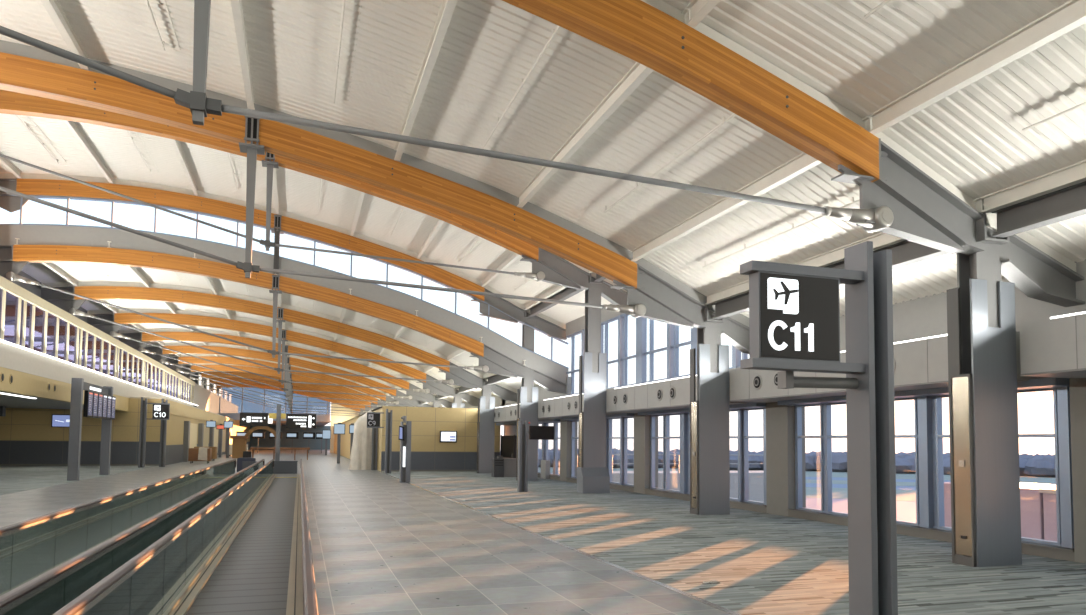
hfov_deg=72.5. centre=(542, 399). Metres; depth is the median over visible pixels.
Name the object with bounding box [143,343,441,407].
roof truss
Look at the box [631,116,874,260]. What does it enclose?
beam
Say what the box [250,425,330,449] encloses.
wall
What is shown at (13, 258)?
roof truss
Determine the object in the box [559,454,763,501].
bridge
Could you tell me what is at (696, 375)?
light
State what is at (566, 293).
beam
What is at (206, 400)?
wall
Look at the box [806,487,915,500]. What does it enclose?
ground
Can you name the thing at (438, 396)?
beam
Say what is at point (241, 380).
roof truss
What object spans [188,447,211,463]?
cart
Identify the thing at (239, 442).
kiosk
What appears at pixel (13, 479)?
floor
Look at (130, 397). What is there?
ceiling
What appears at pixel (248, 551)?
walkway
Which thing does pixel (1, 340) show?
ledge
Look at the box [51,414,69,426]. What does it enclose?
wall screen
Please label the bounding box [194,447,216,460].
cart
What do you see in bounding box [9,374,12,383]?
air vent
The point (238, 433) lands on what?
screen
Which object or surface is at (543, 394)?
wall
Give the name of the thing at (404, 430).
post
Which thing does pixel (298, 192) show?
ceiling
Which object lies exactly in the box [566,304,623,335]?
wall
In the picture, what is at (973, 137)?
ceiling
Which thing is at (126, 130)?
pipe
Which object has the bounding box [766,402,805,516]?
wall
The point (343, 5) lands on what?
pipe
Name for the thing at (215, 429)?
wall panel
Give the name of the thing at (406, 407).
trim
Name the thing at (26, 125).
pipe
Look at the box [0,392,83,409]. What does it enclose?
ceiling
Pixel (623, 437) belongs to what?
window
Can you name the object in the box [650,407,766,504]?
window
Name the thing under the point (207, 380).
window
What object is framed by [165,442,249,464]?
wall
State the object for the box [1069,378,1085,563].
wall
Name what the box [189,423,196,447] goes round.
wall panel
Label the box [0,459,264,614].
walkway
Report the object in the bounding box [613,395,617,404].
air diffuser
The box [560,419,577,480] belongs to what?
wall
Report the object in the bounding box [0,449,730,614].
floor
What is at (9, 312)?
wall
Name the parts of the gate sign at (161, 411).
post plate, post plate, sign panel, post plate, post plate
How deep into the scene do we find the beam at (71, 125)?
27.46 m
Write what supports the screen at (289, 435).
on the floor at (382, 545)
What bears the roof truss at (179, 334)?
attached to the column at (436, 403)
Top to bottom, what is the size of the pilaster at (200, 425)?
3.300 m
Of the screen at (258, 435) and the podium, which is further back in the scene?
the screen at (258, 435)
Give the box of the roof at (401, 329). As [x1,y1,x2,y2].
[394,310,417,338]
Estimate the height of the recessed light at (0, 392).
0.040 m
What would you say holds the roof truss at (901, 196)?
attached to the column at (981, 321)
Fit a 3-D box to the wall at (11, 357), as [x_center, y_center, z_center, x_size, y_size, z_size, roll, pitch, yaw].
[-23.804,-1.389,36.417,0.300,0.960,100.200,2,-3,-18]
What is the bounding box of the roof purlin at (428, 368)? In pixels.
[424,356,448,372]
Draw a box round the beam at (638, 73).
[517,8,693,207]
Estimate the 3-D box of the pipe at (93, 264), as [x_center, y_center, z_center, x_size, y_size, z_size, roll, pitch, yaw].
[-20.605,-6.325,34.196,0.312,0.150,5.700,2,-3,-18]
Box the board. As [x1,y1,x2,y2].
[67,378,115,480]
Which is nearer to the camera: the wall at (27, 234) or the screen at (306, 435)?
the wall at (27, 234)
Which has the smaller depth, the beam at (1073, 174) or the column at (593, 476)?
the beam at (1073, 174)
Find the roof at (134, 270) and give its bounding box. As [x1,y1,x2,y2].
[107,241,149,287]
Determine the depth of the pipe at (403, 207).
30.62 m
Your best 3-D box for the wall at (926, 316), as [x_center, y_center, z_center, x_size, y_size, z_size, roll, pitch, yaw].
[9.247,-1.405,12.486,0.250,2.085,17.000,2,-3,-18]
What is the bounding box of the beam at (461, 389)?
[458,386,477,392]
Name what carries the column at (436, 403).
on the floor at (762, 563)
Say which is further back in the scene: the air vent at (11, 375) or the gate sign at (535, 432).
the air vent at (11, 375)
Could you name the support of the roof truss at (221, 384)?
attached to the wall at (498, 401)
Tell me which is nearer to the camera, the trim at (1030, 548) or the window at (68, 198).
the trim at (1030, 548)
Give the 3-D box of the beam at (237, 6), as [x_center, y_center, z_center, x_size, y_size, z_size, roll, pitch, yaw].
[-5.180,-6.745,12.514,0.140,0.270,8.460,2,-3,-18]
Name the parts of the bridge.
roof rail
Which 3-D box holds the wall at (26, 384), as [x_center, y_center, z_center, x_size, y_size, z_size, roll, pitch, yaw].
[-18.372,-1.337,19.755,0.280,0.920,65.200,2,-3,-18]
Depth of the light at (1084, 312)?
11.36 m
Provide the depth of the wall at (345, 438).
75.63 m
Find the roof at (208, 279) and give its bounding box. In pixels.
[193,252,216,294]
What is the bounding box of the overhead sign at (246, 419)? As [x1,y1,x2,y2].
[239,404,315,460]
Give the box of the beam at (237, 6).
[231,0,254,109]
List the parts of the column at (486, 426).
service panel, panel frame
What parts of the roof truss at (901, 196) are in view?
tie rod, king post, tie rod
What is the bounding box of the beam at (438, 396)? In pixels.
[436,395,445,399]
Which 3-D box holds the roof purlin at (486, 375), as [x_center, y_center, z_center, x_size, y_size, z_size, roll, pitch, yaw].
[-2.212,-1.610,40.087,0.140,0.250,8.460,2,-3,-18]
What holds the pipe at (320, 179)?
attached to the ceiling at (298, 192)
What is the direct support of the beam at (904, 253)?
on the column at (981, 321)
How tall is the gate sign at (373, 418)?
3.700 m
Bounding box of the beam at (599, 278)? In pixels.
[594,274,605,281]
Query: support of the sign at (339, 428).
on the floor at (382, 545)
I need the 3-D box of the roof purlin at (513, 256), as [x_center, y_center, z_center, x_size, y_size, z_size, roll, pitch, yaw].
[-1.599,-5.797,31.554,0.140,0.270,8.460,2,-3,-18]
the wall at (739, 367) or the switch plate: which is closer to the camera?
the switch plate
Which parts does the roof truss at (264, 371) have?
tie rod, tie rod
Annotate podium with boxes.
[491,456,515,476]
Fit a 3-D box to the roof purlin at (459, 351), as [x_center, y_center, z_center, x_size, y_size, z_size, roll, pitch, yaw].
[-4.273,-2.671,39.467,0.140,0.270,8.460,2,-3,-18]
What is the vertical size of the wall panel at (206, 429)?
2.900 m
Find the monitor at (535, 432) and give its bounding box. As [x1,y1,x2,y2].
[529,426,553,439]
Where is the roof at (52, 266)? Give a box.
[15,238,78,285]
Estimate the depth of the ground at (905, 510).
152.21 m
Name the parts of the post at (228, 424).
post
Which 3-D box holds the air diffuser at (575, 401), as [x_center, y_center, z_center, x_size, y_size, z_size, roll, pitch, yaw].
[1.369,0.207,31.143,0.040,0.400,0.400,2,-3,-18]
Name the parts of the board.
post, post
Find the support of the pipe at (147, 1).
attached to the ceiling at (973, 137)
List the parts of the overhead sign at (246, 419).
sign panel, yellow plate, post, sign panel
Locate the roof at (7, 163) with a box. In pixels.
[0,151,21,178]
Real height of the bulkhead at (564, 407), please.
0.840 m
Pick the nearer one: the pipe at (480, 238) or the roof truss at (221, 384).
the pipe at (480, 238)
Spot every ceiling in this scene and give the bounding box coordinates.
[0,0,1085,317]
[0,113,611,324]
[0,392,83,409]
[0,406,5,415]
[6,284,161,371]
[22,262,537,406]
[130,397,231,418]
[237,420,330,425]
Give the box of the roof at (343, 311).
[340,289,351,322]
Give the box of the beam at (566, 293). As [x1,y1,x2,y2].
[528,287,583,316]
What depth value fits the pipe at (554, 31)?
13.23 m
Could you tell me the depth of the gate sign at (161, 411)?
47.65 m
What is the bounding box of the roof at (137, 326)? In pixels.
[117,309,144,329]
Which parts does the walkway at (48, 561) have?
handrail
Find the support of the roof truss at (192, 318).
attached to the column at (457, 403)
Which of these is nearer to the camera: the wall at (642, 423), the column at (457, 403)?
the wall at (642, 423)
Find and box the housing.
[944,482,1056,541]
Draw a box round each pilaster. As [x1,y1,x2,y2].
[183,421,189,461]
[198,423,203,446]
[209,427,213,446]
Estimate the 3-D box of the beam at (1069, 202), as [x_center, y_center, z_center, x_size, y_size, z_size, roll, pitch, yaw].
[8.540,-3.028,8.140,0.240,0.420,7.930,2,-3,-18]
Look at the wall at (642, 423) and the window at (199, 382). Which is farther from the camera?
the window at (199, 382)
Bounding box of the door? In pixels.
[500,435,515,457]
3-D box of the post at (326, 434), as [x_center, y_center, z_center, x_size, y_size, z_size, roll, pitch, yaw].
[-26.659,5.189,91.127,1.000,3.200,0.325,2,-3,-18]
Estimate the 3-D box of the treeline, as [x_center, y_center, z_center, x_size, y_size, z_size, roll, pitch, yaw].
[94.606,20.031,207.912,482.011,9.199,453.861,2,-3,-18]
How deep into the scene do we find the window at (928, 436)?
15.30 m
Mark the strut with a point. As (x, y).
(277, 233)
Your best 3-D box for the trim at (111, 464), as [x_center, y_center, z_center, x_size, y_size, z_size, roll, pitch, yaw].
[-32.447,2.058,49.282,13.050,4.600,0.050,2,-3,-18]
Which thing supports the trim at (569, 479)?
attached to the wall at (642, 423)
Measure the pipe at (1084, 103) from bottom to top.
0.150 m
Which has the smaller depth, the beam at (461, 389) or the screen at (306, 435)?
the beam at (461, 389)
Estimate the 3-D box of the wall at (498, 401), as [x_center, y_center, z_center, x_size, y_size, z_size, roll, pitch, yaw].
[-13.196,2.269,80.854,0.250,2.135,69.896,2,-3,-18]
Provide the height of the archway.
4.900 m
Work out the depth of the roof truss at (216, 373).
88.58 m
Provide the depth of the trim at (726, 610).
11.30 m
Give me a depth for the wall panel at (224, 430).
90.47 m
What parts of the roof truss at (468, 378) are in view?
tie rod, king post, tie rod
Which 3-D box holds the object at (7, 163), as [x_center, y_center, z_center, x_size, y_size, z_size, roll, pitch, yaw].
[-19.737,-9.268,25.785,0.140,0.270,8.460,2,-3,-18]
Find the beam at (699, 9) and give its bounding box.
[687,0,720,26]
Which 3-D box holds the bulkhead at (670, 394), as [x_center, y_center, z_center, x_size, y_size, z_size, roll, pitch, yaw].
[4.184,-0.131,24.498,1.245,0.840,7.920,2,-3,-18]
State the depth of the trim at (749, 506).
22.15 m
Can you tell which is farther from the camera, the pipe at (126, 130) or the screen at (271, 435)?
the screen at (271, 435)
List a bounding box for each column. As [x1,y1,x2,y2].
[433,396,440,406]
[451,388,464,407]
[477,380,494,472]
[516,310,537,480]
[577,273,609,492]
[690,305,729,514]
[947,212,1021,566]
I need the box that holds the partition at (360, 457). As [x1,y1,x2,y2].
[348,410,371,469]
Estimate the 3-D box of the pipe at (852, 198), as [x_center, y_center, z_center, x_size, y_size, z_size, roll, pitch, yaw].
[4.956,-3.466,15.560,0.312,0.150,5.700,2,-3,-18]
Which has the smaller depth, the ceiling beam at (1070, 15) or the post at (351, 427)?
the ceiling beam at (1070, 15)
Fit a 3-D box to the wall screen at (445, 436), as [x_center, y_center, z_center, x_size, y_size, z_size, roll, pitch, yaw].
[-5.918,2.296,46.322,1.080,0.720,0.090,2,-3,-18]
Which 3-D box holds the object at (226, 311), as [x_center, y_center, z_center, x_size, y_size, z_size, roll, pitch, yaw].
[-18.883,-5.564,43.784,0.140,0.270,8.460,2,-3,-18]
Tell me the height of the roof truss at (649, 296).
5.718 m
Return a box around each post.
[206,420,215,446]
[216,424,224,456]
[224,420,232,457]
[322,429,330,454]
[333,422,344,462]
[349,423,353,454]
[398,416,411,482]
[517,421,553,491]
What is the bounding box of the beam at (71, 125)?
[63,120,113,183]
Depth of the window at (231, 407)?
108.60 m
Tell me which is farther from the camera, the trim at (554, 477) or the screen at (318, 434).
the screen at (318, 434)
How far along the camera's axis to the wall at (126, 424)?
49.46 m
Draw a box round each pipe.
[16,115,66,163]
[93,264,114,276]
[126,130,158,172]
[146,0,180,50]
[227,152,244,190]
[318,179,328,211]
[333,0,361,103]
[391,207,403,235]
[459,238,480,262]
[477,26,568,155]
[603,113,735,212]
[703,197,859,267]
[864,0,889,18]
[1022,102,1085,130]
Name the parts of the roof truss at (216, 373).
tie rod, tie rod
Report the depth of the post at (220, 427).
75.39 m
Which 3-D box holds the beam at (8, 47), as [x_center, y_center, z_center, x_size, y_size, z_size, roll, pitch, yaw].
[-5.423,-4.851,17.022,25.200,5.851,0.200,2,-3,-18]
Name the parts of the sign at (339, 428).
post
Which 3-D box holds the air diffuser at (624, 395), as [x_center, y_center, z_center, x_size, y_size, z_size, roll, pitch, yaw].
[2.914,-0.044,26.437,0.040,0.400,0.400,2,-3,-18]
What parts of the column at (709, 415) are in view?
service panel, panel frame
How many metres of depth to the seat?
41.40 m
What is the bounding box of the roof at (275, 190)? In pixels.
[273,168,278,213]
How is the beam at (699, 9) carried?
attached to the roof truss at (901, 196)
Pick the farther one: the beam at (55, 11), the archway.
the archway
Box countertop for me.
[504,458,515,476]
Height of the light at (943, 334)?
0.050 m
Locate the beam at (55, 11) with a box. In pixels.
[41,0,88,69]
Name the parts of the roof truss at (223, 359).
tie rod, king post, tie rod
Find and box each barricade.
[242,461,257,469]
[273,461,297,473]
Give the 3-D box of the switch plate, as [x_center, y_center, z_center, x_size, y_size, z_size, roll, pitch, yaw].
[6.709,1.016,11.860,0.030,0.110,0.100,2,-3,-18]
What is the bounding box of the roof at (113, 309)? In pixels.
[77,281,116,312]
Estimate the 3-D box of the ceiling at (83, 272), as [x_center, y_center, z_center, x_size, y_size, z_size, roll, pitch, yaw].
[-23.393,-1.791,71.754,25.400,5.091,81.455,2,-3,-18]
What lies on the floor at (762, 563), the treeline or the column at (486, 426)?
the column at (486, 426)
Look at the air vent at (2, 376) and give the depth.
29.16 m
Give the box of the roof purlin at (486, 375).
[483,360,525,378]
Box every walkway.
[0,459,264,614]
[53,459,319,614]
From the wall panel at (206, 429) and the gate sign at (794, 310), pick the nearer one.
the gate sign at (794, 310)
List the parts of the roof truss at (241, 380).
tie rod, tie rod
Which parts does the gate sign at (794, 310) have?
sign panel, sign arm, sign arm, post plate, post plate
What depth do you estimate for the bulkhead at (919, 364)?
14.46 m
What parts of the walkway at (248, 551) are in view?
balustrade panel, landing plate, handrail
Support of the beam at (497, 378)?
on the column at (486, 426)
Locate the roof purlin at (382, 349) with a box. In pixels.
[379,335,395,354]
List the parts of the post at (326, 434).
post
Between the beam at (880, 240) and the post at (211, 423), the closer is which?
the beam at (880, 240)
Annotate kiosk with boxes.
[230,436,248,457]
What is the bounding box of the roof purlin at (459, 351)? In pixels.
[447,337,482,359]
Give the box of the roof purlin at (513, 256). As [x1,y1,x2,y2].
[481,252,520,286]
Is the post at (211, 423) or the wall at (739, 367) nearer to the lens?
the wall at (739, 367)
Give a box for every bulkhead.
[494,404,547,422]
[538,394,621,418]
[606,373,748,412]
[730,331,1041,402]
[1019,313,1085,378]
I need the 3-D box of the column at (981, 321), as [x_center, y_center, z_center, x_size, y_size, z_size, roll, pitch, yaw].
[7.185,-0.191,12.039,0.980,5.670,0.560,2,-3,-18]
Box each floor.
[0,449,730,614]
[0,466,155,494]
[327,450,1085,614]
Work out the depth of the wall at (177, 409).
64.73 m
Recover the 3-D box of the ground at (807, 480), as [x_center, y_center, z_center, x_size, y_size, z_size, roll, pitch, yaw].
[46.189,14.985,46.639,430.370,0.001,462.664,2,-3,-18]
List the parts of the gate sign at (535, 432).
post plate, post plate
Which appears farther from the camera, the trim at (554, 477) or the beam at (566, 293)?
the trim at (554, 477)
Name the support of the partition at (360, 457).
on the floor at (382, 545)
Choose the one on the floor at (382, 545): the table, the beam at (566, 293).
the table
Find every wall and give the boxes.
[0,225,567,383]
[0,342,196,407]
[0,367,128,410]
[0,398,165,463]
[4,270,204,387]
[4,306,149,388]
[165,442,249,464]
[166,399,233,424]
[166,415,249,444]
[193,383,218,413]
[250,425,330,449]
[330,402,358,452]
[334,407,381,470]
[381,406,500,469]
[442,395,504,407]
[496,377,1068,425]
[502,377,570,405]
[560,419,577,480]
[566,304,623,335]
[634,413,657,493]
[642,367,739,383]
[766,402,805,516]
[840,259,1085,377]
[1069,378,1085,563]
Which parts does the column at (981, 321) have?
service panel, panel frame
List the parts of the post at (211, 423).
post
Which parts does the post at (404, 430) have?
post plate, post plate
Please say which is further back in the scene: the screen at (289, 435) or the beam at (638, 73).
the screen at (289, 435)
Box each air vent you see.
[0,372,4,381]
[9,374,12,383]
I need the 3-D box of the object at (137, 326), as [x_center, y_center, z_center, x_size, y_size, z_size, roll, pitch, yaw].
[-27.707,-5.280,49.830,0.140,0.270,8.460,2,-3,-18]
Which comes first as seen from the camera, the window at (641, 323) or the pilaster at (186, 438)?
the window at (641, 323)
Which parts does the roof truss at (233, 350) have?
tie rod, king post, tie rod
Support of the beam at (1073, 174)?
attached to the roof truss at (901, 196)
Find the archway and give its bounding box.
[245,416,275,443]
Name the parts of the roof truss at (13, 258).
tie rod, king post, recess plate, tie rod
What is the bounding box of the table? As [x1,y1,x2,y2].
[250,447,309,459]
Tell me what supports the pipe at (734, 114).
attached to the ceiling at (973, 137)
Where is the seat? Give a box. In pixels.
[237,451,255,471]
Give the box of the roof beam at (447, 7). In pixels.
[394,0,457,160]
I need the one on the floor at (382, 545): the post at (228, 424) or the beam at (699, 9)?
the post at (228, 424)
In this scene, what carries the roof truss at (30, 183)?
attached to the column at (528, 392)
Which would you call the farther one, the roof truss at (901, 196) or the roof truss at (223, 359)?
the roof truss at (223, 359)
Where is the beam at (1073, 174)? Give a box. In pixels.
[981,160,1085,212]
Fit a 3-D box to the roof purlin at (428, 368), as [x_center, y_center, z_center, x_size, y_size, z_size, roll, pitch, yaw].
[-6.921,-2.240,47.533,0.140,0.270,8.460,2,-3,-18]
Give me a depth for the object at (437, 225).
31.47 m
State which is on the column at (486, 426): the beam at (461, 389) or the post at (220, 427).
the beam at (461, 389)
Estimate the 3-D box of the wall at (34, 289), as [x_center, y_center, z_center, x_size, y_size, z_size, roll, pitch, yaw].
[-28.768,-4.863,47.564,0.200,1.100,124.096,2,-3,-18]
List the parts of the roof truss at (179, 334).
tie rod, king post, tie rod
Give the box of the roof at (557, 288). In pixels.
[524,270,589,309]
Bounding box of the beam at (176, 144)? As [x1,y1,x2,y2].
[171,139,197,195]
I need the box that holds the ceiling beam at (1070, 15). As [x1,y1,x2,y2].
[869,0,1085,132]
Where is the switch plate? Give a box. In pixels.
[958,460,964,466]
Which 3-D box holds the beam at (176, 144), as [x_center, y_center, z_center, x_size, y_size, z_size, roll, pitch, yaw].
[-13.560,-9.121,27.805,0.140,0.270,8.460,2,-3,-18]
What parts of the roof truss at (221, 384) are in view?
tie rod, tie rod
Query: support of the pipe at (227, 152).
attached to the ceiling at (298, 192)
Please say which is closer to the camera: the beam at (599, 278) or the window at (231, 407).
the beam at (599, 278)
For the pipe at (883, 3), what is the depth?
9.19 m
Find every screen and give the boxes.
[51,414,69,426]
[236,431,246,435]
[252,432,264,452]
[269,432,281,446]
[286,432,298,445]
[303,432,314,452]
[316,432,321,452]
[440,431,456,442]
[530,427,553,438]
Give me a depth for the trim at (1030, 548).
15.00 m
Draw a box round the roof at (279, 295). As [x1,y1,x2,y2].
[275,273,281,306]
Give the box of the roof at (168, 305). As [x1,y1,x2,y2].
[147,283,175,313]
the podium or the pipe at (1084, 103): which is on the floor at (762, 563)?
the podium
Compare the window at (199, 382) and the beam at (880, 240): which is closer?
the beam at (880, 240)
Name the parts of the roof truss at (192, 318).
tie rod, king post, tie rod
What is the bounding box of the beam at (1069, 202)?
[992,181,1085,237]
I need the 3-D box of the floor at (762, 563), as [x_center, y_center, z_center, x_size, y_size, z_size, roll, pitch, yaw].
[-13.832,5.773,69.869,8.090,0.124,158.200,2,-3,-18]
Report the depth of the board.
33.61 m
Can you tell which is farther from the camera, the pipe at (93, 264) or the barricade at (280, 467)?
the barricade at (280, 467)
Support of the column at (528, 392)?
on the floor at (762, 563)
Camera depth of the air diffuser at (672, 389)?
23.04 m
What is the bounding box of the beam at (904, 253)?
[712,240,947,318]
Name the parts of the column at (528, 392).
service panel, panel frame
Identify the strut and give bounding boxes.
[273,228,279,273]
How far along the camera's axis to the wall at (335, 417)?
108.05 m
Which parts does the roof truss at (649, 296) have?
tie rod, king post, recess plate, tie rod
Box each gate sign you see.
[138,397,169,467]
[367,409,392,473]
[740,241,897,614]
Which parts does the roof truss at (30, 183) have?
recess plate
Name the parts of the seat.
seat, backrest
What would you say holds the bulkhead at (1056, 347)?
attached to the wall
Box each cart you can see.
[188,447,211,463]
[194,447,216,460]
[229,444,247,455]
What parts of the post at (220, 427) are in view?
post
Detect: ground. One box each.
[538,467,1055,483]
[552,453,1055,522]
[806,479,915,485]
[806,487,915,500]
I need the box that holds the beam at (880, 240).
[705,198,983,304]
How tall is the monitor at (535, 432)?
0.520 m
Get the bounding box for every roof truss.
[0,0,1084,306]
[0,52,748,353]
[0,89,626,304]
[0,173,566,339]
[0,245,566,393]
[40,282,516,401]
[87,309,479,406]
[119,328,453,407]
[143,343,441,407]
[161,354,415,406]
[177,363,383,409]
[188,371,375,412]
[197,378,368,414]
[205,383,362,416]
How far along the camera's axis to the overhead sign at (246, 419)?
63.04 m
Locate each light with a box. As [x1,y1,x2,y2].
[0,392,36,398]
[614,375,696,388]
[840,334,946,352]
[1050,311,1085,318]
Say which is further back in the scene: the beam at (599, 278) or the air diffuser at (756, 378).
the beam at (599, 278)
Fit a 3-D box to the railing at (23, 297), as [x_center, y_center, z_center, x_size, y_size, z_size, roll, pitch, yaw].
[-23.243,-3.195,35.116,0.300,2.470,97.200,2,-3,-18]
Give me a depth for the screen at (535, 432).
28.21 m
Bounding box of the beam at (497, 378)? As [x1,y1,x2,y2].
[486,375,512,384]
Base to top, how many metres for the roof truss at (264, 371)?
5.718 m
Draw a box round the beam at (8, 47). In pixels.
[0,40,748,326]
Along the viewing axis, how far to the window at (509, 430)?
39.37 m
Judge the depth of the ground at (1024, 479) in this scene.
287.88 m
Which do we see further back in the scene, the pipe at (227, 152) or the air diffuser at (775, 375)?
the pipe at (227, 152)
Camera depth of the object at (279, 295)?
38.86 m
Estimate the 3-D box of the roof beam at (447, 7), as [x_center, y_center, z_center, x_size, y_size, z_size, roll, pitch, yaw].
[-2.127,-6.002,13.476,0.140,0.270,8.460,2,-3,-18]
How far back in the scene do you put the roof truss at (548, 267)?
25.06 m
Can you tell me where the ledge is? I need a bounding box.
[0,339,197,405]
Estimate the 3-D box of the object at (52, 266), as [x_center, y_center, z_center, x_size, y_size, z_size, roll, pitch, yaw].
[-22.412,-6.142,33.698,0.140,0.270,8.460,2,-3,-18]
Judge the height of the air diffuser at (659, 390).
0.400 m
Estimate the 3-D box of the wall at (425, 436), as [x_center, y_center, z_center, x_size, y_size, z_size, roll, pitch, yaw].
[-6.301,2.465,46.367,7.450,3.980,0.230,2,-3,-18]
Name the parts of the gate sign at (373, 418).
post plate, sign panel, post plate, post plate, post plate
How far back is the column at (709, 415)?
19.94 m
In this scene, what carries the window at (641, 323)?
in the wall
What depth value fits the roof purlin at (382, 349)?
48.84 m
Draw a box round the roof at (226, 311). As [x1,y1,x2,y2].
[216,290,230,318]
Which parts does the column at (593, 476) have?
service panel, panel frame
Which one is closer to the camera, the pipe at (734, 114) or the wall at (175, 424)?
the pipe at (734, 114)
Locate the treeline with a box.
[538,448,1054,476]
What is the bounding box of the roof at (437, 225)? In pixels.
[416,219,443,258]
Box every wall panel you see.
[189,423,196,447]
[203,425,208,446]
[214,427,217,450]
[222,428,225,451]
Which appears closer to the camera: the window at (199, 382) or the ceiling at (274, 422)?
the window at (199, 382)
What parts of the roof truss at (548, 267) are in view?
tie rod, king post, tie rod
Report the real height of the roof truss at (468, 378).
5.718 m
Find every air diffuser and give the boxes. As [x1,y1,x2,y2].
[574,400,577,409]
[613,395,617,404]
[622,393,626,403]
[657,388,662,400]
[669,386,675,398]
[752,374,761,389]
[773,371,779,387]
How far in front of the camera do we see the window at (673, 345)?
26.25 m
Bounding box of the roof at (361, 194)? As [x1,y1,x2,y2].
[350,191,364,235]
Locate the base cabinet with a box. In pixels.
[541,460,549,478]
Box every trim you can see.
[0,406,159,465]
[379,471,741,614]
[381,407,499,470]
[538,473,559,480]
[566,477,633,491]
[644,489,766,512]
[787,509,1074,561]
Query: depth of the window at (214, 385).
99.73 m
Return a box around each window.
[0,195,568,368]
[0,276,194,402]
[198,373,203,387]
[206,379,210,391]
[213,383,216,394]
[217,387,329,421]
[504,422,559,475]
[565,313,646,395]
[571,417,633,485]
[643,319,747,382]
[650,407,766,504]
[795,386,1073,547]
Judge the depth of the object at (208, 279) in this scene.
37.34 m

